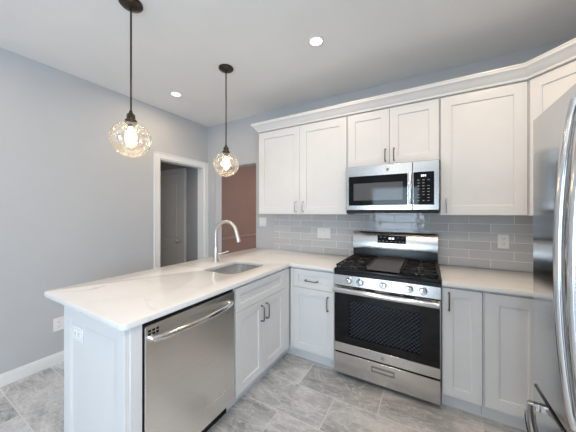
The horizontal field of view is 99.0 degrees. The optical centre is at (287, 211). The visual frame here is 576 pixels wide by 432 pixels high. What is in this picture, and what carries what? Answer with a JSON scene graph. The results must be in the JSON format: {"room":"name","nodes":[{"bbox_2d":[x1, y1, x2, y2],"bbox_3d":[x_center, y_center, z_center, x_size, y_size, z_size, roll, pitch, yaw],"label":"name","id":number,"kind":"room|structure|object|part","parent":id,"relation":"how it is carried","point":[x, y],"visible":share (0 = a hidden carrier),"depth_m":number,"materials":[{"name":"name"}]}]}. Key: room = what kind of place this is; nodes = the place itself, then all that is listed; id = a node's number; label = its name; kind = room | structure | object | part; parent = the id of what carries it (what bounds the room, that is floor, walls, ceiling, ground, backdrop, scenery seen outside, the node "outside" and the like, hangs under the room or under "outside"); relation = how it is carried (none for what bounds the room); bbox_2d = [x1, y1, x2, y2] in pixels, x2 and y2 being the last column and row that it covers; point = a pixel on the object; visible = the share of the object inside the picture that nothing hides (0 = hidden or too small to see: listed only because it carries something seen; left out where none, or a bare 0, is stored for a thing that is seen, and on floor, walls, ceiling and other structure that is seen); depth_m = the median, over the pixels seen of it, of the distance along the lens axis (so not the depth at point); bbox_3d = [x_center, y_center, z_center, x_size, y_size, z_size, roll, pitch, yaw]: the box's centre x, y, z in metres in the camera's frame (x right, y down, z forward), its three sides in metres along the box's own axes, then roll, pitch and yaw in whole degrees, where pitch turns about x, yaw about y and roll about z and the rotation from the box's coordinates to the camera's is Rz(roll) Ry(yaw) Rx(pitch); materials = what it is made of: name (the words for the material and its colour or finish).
{"room":"kitchen","nodes":[
{"label":"kitchen","id":0,"kind":"room"},
{"bbox_2d":[0,47,207,373],"bbox_3d":[-3.054,0.042,0.763,0.120,2.710,7.320,0,0,30],"label":"wall","id":1,"kind":"structure","parent":0,"point":[74,209],"depth_m":2.29,"materials":[{"name":"grey paint"}]},
{"bbox_2d":[0,350,63,387],"bbox_3d":[-3.242,1.346,0.302,0.013,0.102,6.332,0,0,30],"label":"baseboard","id":2,"kind":"structure","parent":1,"relation":"attached to","point":[11,376],"depth_m":2.10,"materials":[{"name":"white paint"}]},
{"bbox_2d":[53,316,63,331],"bbox_3d":[-2.115,1.035,2.271,0.008,0.118,0.075,0,0,30],"label":"wall outlet","id":3,"kind":"object","parent":1,"relation":"attached to","point":[58,323],"visible":1,"depth_m":2.27,"materials":[{"name":"white plastic"}]},
{"bbox_2d":[153,151,208,268],"bbox_3d":[-1.498,0.322,3.451,0.144,2.150,0.861,0,0,30],"label":"trim","id":4,"kind":"structure","parent":1,"relation":"attached to","point":[203,167],"depth_m":3.56,"materials":[{"name":"white paint"}]},
{"bbox_2d":[222,233,255,239],"bbox_3d":[-0.460,0.467,5.443,0.024,0.050,3.360,0,0,30],"label":"trim","id":5,"kind":"structure","parent":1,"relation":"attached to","point":[254,234],"depth_m":4.67,"materials":[{"name":"brown paint"}]},
{"bbox_2d":[160,162,197,261],"bbox_3d":[-2.590,0.147,3.080,1.380,2.500,2.600,0,0,30],"label":"wall","id":6,"kind":"structure","parent":0,"point":[191,173],"depth_m":3.86,"materials":[{"name":"grey paint"}]},
{"bbox_2d":[160,173,181,266],"bbox_3d":[-2.006,0.383,4.078,0.720,2.012,0.096,0,0,30],"label":"door","id":7,"kind":"structure","parent":6,"relation":"in","point":[170,184],"depth_m":4.06,"materials":[{"name":"paint"}]},
{"bbox_2d":[160,168,185,262],"bbox_3d":[-2.001,0.352,4.108,0.880,2.090,0.040,0,0,30],"label":"trim","id":8,"kind":"structure","parent":6,"relation":"attached to","point":[181,170],"depth_m":3.89,"materials":[{"name":"paint"}]},
{"bbox_2d":[222,165,255,254],"bbox_3d":[1.433,0.047,4.415,4.570,2.700,3.480,0,0,30],"label":"wall","id":9,"kind":"structure","parent":0,"point":[238,189],"depth_m":4.67,"materials":[{"name":"brown paint"}]},
{"bbox_2d":[0,352,526,431],"bbox_3d":[-0.952,1.427,1.494,5.800,0.060,10.920,0,0,30],"label":"floor","id":10,"kind":"structure","parent":0,"point":[296,394],"depth_m":1.77,"materials":[{"name":"grey tile"}]},
{"bbox_2d":[64,306,141,431],"bbox_3d":[-0.472,0.956,2.139,0.645,0.882,2.085,0,0,30],"label":"peninsula end panel","id":11,"kind":"object","parent":10,"relation":"on","point":[103,373],"visible":0.41,"depth_m":1.20,"materials":[{"name":"white paint"}]},
{"bbox_2d":[73,324,82,343],"bbox_3d":[-1.125,0.652,1.317,0.118,0.075,0.008,0,0,30],"label":"wall outlet","id":12,"kind":"object","parent":11,"relation":"attached to","point":[77,331],"visible":1,"depth_m":1.31,"materials":[{"name":"white plastic"}]},
{"bbox_2d":[142,289,233,431],"bbox_3d":[-0.740,0.960,1.539,0.644,0.870,0.608,0,0,30],"label":"dishwasher","id":13,"kind":"object","parent":10,"relation":"on","point":[188,352],"visible":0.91,"depth_m":1.35,"materials":[{"name":"silver metal"}]},
{"bbox_3d":[-0.488,0.605,1.392,0.062,0.031,0.560,0,0,30],"label":"handle","id":14,"kind":"part","parent":13,"relation":"part of","materials":[{"name":"metal"}]},
{"bbox_3d":[-0.585,1.340,1.450,0.010,0.110,0.608,0,0,30],"label":"kick plate","id":15,"kind":"part","parent":13,"relation":"part of","materials":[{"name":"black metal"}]},
{"bbox_2d":[226,266,290,411],"bbox_3d":[-0.272,0.955,2.422,0.656,0.882,1.374,0,0,30],"label":"base cabinet","id":16,"kind":"object","parent":10,"relation":"on","point":[261,305],"visible":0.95,"depth_m":1.92,"materials":[{"name":"white paint"}]},
{"bbox_2d":[44,248,352,330],"bbox_3d":[-0.384,0.498,2.086,1.328,0.030,2.124,0,0,30],"label":"countertop","id":17,"kind":"structure","parent":16,"relation":"on","point":[128,301],"depth_m":1.59,"materials":[{"name":"white stone"}]},
{"bbox_2d":[213,220,240,261],"bbox_3d":[-0.573,0.280,2.361,0.319,0.406,0.097,0,0,23],"label":"faucet","id":18,"kind":"object","parent":17,"relation":"on","point":[216,253],"visible":1,"depth_m":2.37,"materials":[{"name":"silver metal"}]},
{"bbox_3d":[-0.592,0.214,2.343,0.273,0.276,0.033,0,0,25],"label":"spout","id":19,"kind":"part","parent":18,"relation":"part of","materials":[{"name":"silver metal"}]},
{"bbox_2d":[210,264,259,273],"bbox_3d":[-0.456,0.607,2.165,0.387,0.185,0.504,0,0,30],"label":"sink","id":20,"kind":"object","parent":17,"relation":"in","point":[236,268],"visible":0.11,"depth_m":2.38,"materials":[{"name":"metal"}]},
{"bbox_3d":[-0.284,0.988,1.834,0.020,0.574,0.326,0,0,30],"label":"door","id":21,"kind":"part","parent":16,"relation":"part of","materials":[{"name":"white paint"}]},
{"bbox_3d":[-0.202,0.614,1.977,0.020,0.166,0.654,0,0,30],"label":"false drawer","id":22,"kind":"part","parent":16,"relation":"part of","materials":[{"name":"white paint"}]},
{"bbox_3d":[-0.121,0.988,2.119,0.020,0.574,0.326,0,0,30],"label":"door","id":23,"kind":"part","parent":16,"relation":"part of","materials":[{"name":"white paint"}]},
{"bbox_2d":[287,267,334,367],"bbox_3d":[0.324,0.955,2.508,0.520,0.882,0.669,0,0,30],"label":"base cabinet","id":24,"kind":"object","parent":10,"relation":"on","point":[311,290],"visible":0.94,"depth_m":2.24,"materials":[{"name":"white paint"}]},
{"bbox_3d":[0.228,0.614,2.230,0.401,0.166,0.020,0,0,30],"label":"drawer","id":25,"kind":"part","parent":24,"relation":"part of","materials":[{"name":"white paint"}]},
{"bbox_3d":[0.228,0.988,2.230,0.401,0.574,0.020,0,0,30],"label":"door","id":26,"kind":"part","parent":24,"relation":"part of","materials":[{"name":"white paint"}]},
{"bbox_2d":[333,231,440,404],"bbox_3d":[0.874,0.799,2.158,0.775,1.193,0.729,0,0,30],"label":"gas range","id":27,"kind":"object","parent":10,"relation":"on","point":[387,295],"visible":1,"depth_m":1.95,"materials":[{"name":"silver metal"}]},
{"bbox_3d":[0.491,0.568,2.015,0.060,0.060,0.045,0,0,30],"label":"knob","id":28,"kind":"part","parent":27,"relation":"part of","materials":[{"name":"metal"}]},
{"bbox_3d":[0.571,0.568,1.970,0.060,0.060,0.045,0,0,30],"label":"knob","id":29,"kind":"part","parent":27,"relation":"part of","materials":[{"name":"metal"}]},
{"bbox_3d":[0.731,1.239,1.901,0.170,0.040,0.006,0,0,30],"label":"drawer handle","id":30,"kind":"part","parent":27,"relation":"part of","materials":[{"name":"grey metal"}]},
{"bbox_3d":[0.723,0.568,1.882,0.060,0.060,0.045,0,0,30],"label":"knob","id":31,"kind":"part","parent":27,"relation":"part of","materials":[{"name":"metal"}]},
{"bbox_2d":[350,306,420,342],"bbox_3d":[0.882,0.977,2.172,0.707,0.008,0.488,0,0,30],"label":"oven rack","id":32,"kind":"object","parent":27,"relation":"in","point":[353,306],"depth_m":2.15,"materials":[{"name":"metal"}]},
{"bbox_2d":[350,301,420,328],"bbox_3d":[0.882,0.867,2.172,0.707,0.008,0.488,0,0,30],"label":"oven rack","id":33,"kind":"object","parent":27,"relation":"in","point":[350,301],"depth_m":2.00,"materials":[{"name":"metal"}]},
{"bbox_2d":[350,301,420,316],"bbox_3d":[0.882,0.777,2.172,0.707,0.008,0.488,0,0,30],"label":"oven rack","id":34,"kind":"object","parent":27,"relation":"in","point":[351,301],"depth_m":1.97,"materials":[{"name":"metal"}]},
{"bbox_2d":[333,284,440,379],"bbox_3d":[0.718,0.895,1.886,0.771,0.551,0.103,0,0,30],"label":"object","id":35,"kind":"object","parent":27,"relation":"in","point":[426,364],"depth_m":1.87,"materials":[{"name":"silver glass"}]},
{"bbox_3d":[0.736,1.267,1.918,0.771,0.168,0.030,0,0,30],"label":"storage drawer","id":36,"kind":"part","parent":27,"relation":"part of","materials":[{"name":"silver metal"}]},
{"bbox_2d":[334,259,440,286],"bbox_3d":[0.878,0.502,2.166,0.775,0.054,0.585,0,0,30],"label":"cooktop","id":37,"kind":"object","parent":27,"relation":"in","point":[343,271],"depth_m":1.92,"materials":[{"name":"black metal"}]},
{"bbox_3d":[0.735,0.572,1.915,0.775,0.086,0.032,0,0,30],"label":"control panel","id":38,"kind":"part","parent":27,"relation":"part of","materials":[{"name":"silver metal"}]},
{"bbox_3d":[0.881,0.568,1.792,0.060,0.060,0.045,0,0,30],"label":"knob","id":39,"kind":"part","parent":27,"relation":"part of","materials":[{"name":"metal"}]},
{"bbox_3d":[0.959,0.568,1.747,0.060,0.060,0.045,0,0,30],"label":"knob","id":40,"kind":"part","parent":27,"relation":"part of","materials":[{"name":"metal"}]},
{"bbox_2d":[439,271,481,415],"bbox_3d":[1.329,0.955,1.931,0.229,0.882,0.669,0,0,30],"label":"base cabinet","id":41,"kind":"object","parent":10,"relation":"on","point":[461,308],"visible":0.94,"depth_m":1.68,"materials":[{"name":"white paint"}]},
{"bbox_3d":[1.108,0.622,1.693,0.015,0.133,0.036,0,0,30],"label":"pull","id":42,"kind":"part","parent":41,"relation":"part of","materials":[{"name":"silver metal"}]},
{"bbox_2d":[481,291,536,430],"bbox_3d":[1.830,0.955,1.665,0.900,0.882,0.633,0,0,30],"label":"base cabinet","id":43,"kind":"object","parent":10,"relation":"on","point":[508,381],"visible":0.42,"depth_m":1.57,"materials":[{"name":"white paint"}]},
{"bbox_2d":[439,264,532,296],"bbox_3d":[1.724,0.498,1.713,1.132,0.030,0.658,0,0,30],"label":"countertop","id":44,"kind":"structure","parent":43,"relation":"on","point":[520,283],"depth_m":1.76,"materials":[{"name":"white stone"}]},
{"bbox_2d":[524,84,575,431],"bbox_3d":[1.125,0.506,0.488,0.896,1.779,0.830,0,0,30],"label":"refrigerator","id":45,"kind":"object","parent":10,"relation":"on","point":[552,408],"visible":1,"depth_m":0.85,"materials":[{"name":"silver metal"}]},
{"bbox_3d":[0.776,0.769,0.688,0.090,0.030,0.724,0,0,30],"label":"handle","id":46,"kind":"part","parent":45,"relation":"part of","materials":[{"name":"metal"}]},
{"bbox_3d":[0.848,1.029,0.647,0.076,0.636,0.830,0,0,30],"label":"freezer drawer","id":47,"kind":"part","parent":45,"relation":"part of","materials":[{"name":"silver metal"}]},
{"bbox_3d":[0.809,0.149,0.713,0.061,0.950,0.025,0,0,30],"label":"handle","id":48,"kind":"part","parent":45,"relation":"part of","materials":[{"name":"metal"}]},
{"bbox_3d":[0.768,0.149,0.642,0.061,0.950,0.025,0,0,30],"label":"handle","id":49,"kind":"part","parent":45,"relation":"part of","materials":[{"name":"metal"}]},
{"bbox_2d":[0,0,575,126],"bbox_3d":[-1.218,-1.353,-0.358,4.420,0.080,7.440,0,0,30],"label":"ceiling","id":50,"kind":"structure","parent":0,"point":[180,46],"depth_m":1.89,"materials":[{"name":"paint"}]},
{"bbox_2d":[108,0,151,157],"bbox_3d":[-0.987,-0.829,1.547,0.235,0.968,0.235,0,0,30],"label":"pendant light","id":51,"kind":"object","parent":50,"relation":"hanging from","point":[133,6],"visible":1,"depth_m":1.54,"materials":[{"name":"clear glass"}]},
{"bbox_3d":[-0.987,-0.452,1.547,0.235,0.216,0.235,0,0,30],"label":"globe","id":52,"kind":"part","parent":51,"relation":"part of","materials":[{"name":"clear glass"}]},
{"bbox_3d":[-0.987,-0.946,1.547,0.010,0.659,0.011,0,0,30],"label":"rod","id":53,"kind":"part","parent":51,"relation":"part of","materials":[{"name":"brown metal"}]},
{"bbox_3d":[-0.987,-0.480,1.547,0.068,0.101,0.068,0,0,30],"label":"bulb","id":54,"kind":"part","parent":51,"relation":"part of","materials":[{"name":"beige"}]},
{"bbox_2d":[170,91,181,96],"bbox_3d":[-1.247,-1.310,2.742,0.128,0.006,0.128,0,0,30],"label":"recessed light","id":55,"kind":"object","parent":50,"relation":"in","point":[173,93],"visible":1,"depth_m":2.74,"materials":[{"name":"white paint"}]},
{"bbox_2d":[213,64,238,176],"bbox_3d":[-0.565,-0.817,2.246,0.233,0.991,0.233,0,0,30],"label":"pendant light","id":56,"kind":"object","parent":50,"relation":"hanging from","point":[225,68],"visible":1,"depth_m":2.24,"materials":[{"name":"clear glass"}]},
{"bbox_3d":[-0.565,-0.933,2.246,0.010,0.684,0.011,0,0,30],"label":"rod","id":57,"kind":"part","parent":56,"relation":"part of","materials":[{"name":"brown metal"}]},
{"bbox_3d":[-0.565,-0.428,2.246,0.233,0.214,0.233,0,0,30],"label":"globe","id":58,"kind":"part","parent":56,"relation":"part of","materials":[{"name":"clear glass"}]},
{"bbox_3d":[-0.565,-0.456,2.246,0.068,0.101,0.068,0,0,30],"label":"bulb","id":59,"kind":"part","parent":56,"relation":"part of","materials":[{"name":"beige glass"}]},
{"bbox_2d":[308,35,323,46],"bbox_3d":[0.216,-1.310,1.891,0.128,0.006,0.128,0,0,30],"label":"recessed light","id":60,"kind":"object","parent":50,"relation":"in","point":[316,40],"visible":1,"depth_m":1.89,"materials":[{"name":"white paint"}]},
{"bbox_2d":[208,37,575,272],"bbox_3d":[0.602,0.042,2.817,4.180,2.710,0.120,0,0,30],"label":"wall","id":61,"kind":"structure","parent":0,"point":[242,139],"depth_m":3.29,"materials":[{"name":"grey paint"}]},
{"bbox_2d":[259,218,266,226],"bbox_3d":[-0.336,0.135,3.280,0.116,0.118,0.009,0,0,30],"label":"light switch","id":62,"kind":"object","parent":61,"relation":"attached to","point":[262,221],"visible":1,"depth_m":3.27,"materials":[{"name":"white plastic"}]},
{"bbox_2d":[259,116,355,214],"bbox_3d":[0.186,-0.453,2.771,1.058,0.960,0.369,0,0,30],"label":"upper cabinet","id":63,"kind":"object","parent":61,"relation":"attached to","point":[302,168],"visible":1,"depth_m":2.60,"materials":[{"name":"white paint"}]},
{"bbox_3d":[-0.105,-0.449,2.779,0.538,0.945,0.020,0,0,30],"label":"door","id":64,"kind":"part","parent":63,"relation":"part of","materials":[{"name":"white paint"}]},
{"bbox_3d":[0.351,-0.449,2.517,0.507,0.945,0.020,0,0,30],"label":"door","id":65,"kind":"part","parent":63,"relation":"part of","materials":[{"name":"white paint"}]},
{"bbox_2d":[250,38,575,133],"bbox_3d":[0.889,-0.980,2.161,3.082,0.094,0.408,0,0,36],"label":"crown molding","id":66,"kind":"structure","parent":63,"relation":"attached to","point":[565,53],"depth_m":1.97,"materials":[{"name":"white paint"}]},
{"bbox_2d":[348,98,439,167],"bbox_3d":[0.977,-0.676,2.318,0.760,0.513,0.369,0,0,30],"label":"upper cabinet","id":67,"kind":"object","parent":61,"relation":"attached to","point":[409,132],"visible":0.97,"depth_m":2.17,"materials":[{"name":"white paint"}]},
{"bbox_3d":[0.745,-0.673,2.291,0.372,0.496,0.020,0,0,30],"label":"door","id":68,"kind":"part","parent":67,"relation":"part of","materials":[{"name":"white paint"}]},
{"bbox_2d":[346,159,438,212],"bbox_3d":[0.956,-0.203,2.283,0.754,0.427,0.430,0,0,30],"label":"microwave","id":69,"kind":"object","parent":67,"relation":"attached to","point":[406,187],"visible":1,"depth_m":2.11,"materials":[{"name":"silver metal"}]},
{"bbox_3d":[0.784,-0.192,2.181,0.496,0.267,0.004,0,0,30],"label":"door glass","id":70,"kind":"part","parent":69,"relation":"part of","materials":[{"name":"black glass"}]},
{"bbox_3d":[0.794,-0.216,2.192,0.562,0.400,0.028,0,0,30],"label":"door","id":71,"kind":"part","parent":69,"relation":"part of","materials":[{"name":"silver metal"}]},
{"bbox_3d":[1.007,-0.193,2.030,0.026,0.264,0.042,0,0,30],"label":"handle","id":72,"kind":"part","parent":69,"relation":"part of","materials":[{"name":"metal"}]},
{"bbox_3d":[1.101,-0.193,1.999,0.149,0.269,0.004,0,0,30],"label":"control panel","id":73,"kind":"part","parent":69,"relation":"part of","materials":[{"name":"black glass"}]},
{"bbox_3d":[1.070,-0.673,2.105,0.372,0.496,0.020,0,0,30],"label":"door","id":74,"kind":"part","parent":67,"relation":"part of","materials":[{"name":"white paint"}]},
{"bbox_2d":[274,213,532,271],"bbox_3d":[1.100,0.242,2.456,2.956,0.480,0.009,0,0,30],"label":"tile backsplash","id":75,"kind":"structure","parent":61,"relation":"attached to","point":[463,240],"depth_m":2.27,"materials":[{"name":"grey tile"}]},
{"bbox_2d":[317,228,330,237],"bbox_3d":[0.413,0.244,2.839,0.162,0.118,0.009,0,0,30],"label":"light switch","id":76,"kind":"object","parent":75,"relation":"attached to","point":[321,232],"visible":1,"depth_m":2.83,"materials":[{"name":"white plastic"}]},
{"bbox_2d":[498,234,508,248],"bbox_3d":[1.793,0.246,2.049,0.075,0.118,0.008,0,0,30],"label":"wall outlet","id":77,"kind":"object","parent":75,"relation":"attached to","point":[503,239],"visible":1,"depth_m":2.05,"materials":[{"name":"white plastic"}]},
{"bbox_2d":[439,81,526,215],"bbox_3d":[1.538,-0.453,1.996,0.530,0.960,0.369,0,0,30],"label":"upper cabinet","id":78,"kind":"object","parent":61,"relation":"attached to","point":[483,161],"visible":0.98,"depth_m":1.86,"materials":[{"name":"white paint"}]},
{"bbox_3d":[1.261,-0.050,1.963,0.015,0.120,0.036,0,0,30],"label":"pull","id":79,"kind":"part","parent":78,"relation":"part of","materials":[{"name":"metal"}]},
{"bbox_2d":[527,60,575,215],"bbox_3d":[1.972,-0.453,1.612,0.601,0.960,0.604,0,0,30],"label":"upper cabinet","id":80,"kind":"object","parent":61,"relation":"attached to","point":[543,90],"visible":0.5,"depth_m":1.67,"materials":[{"name":"white paint"}]}
]}

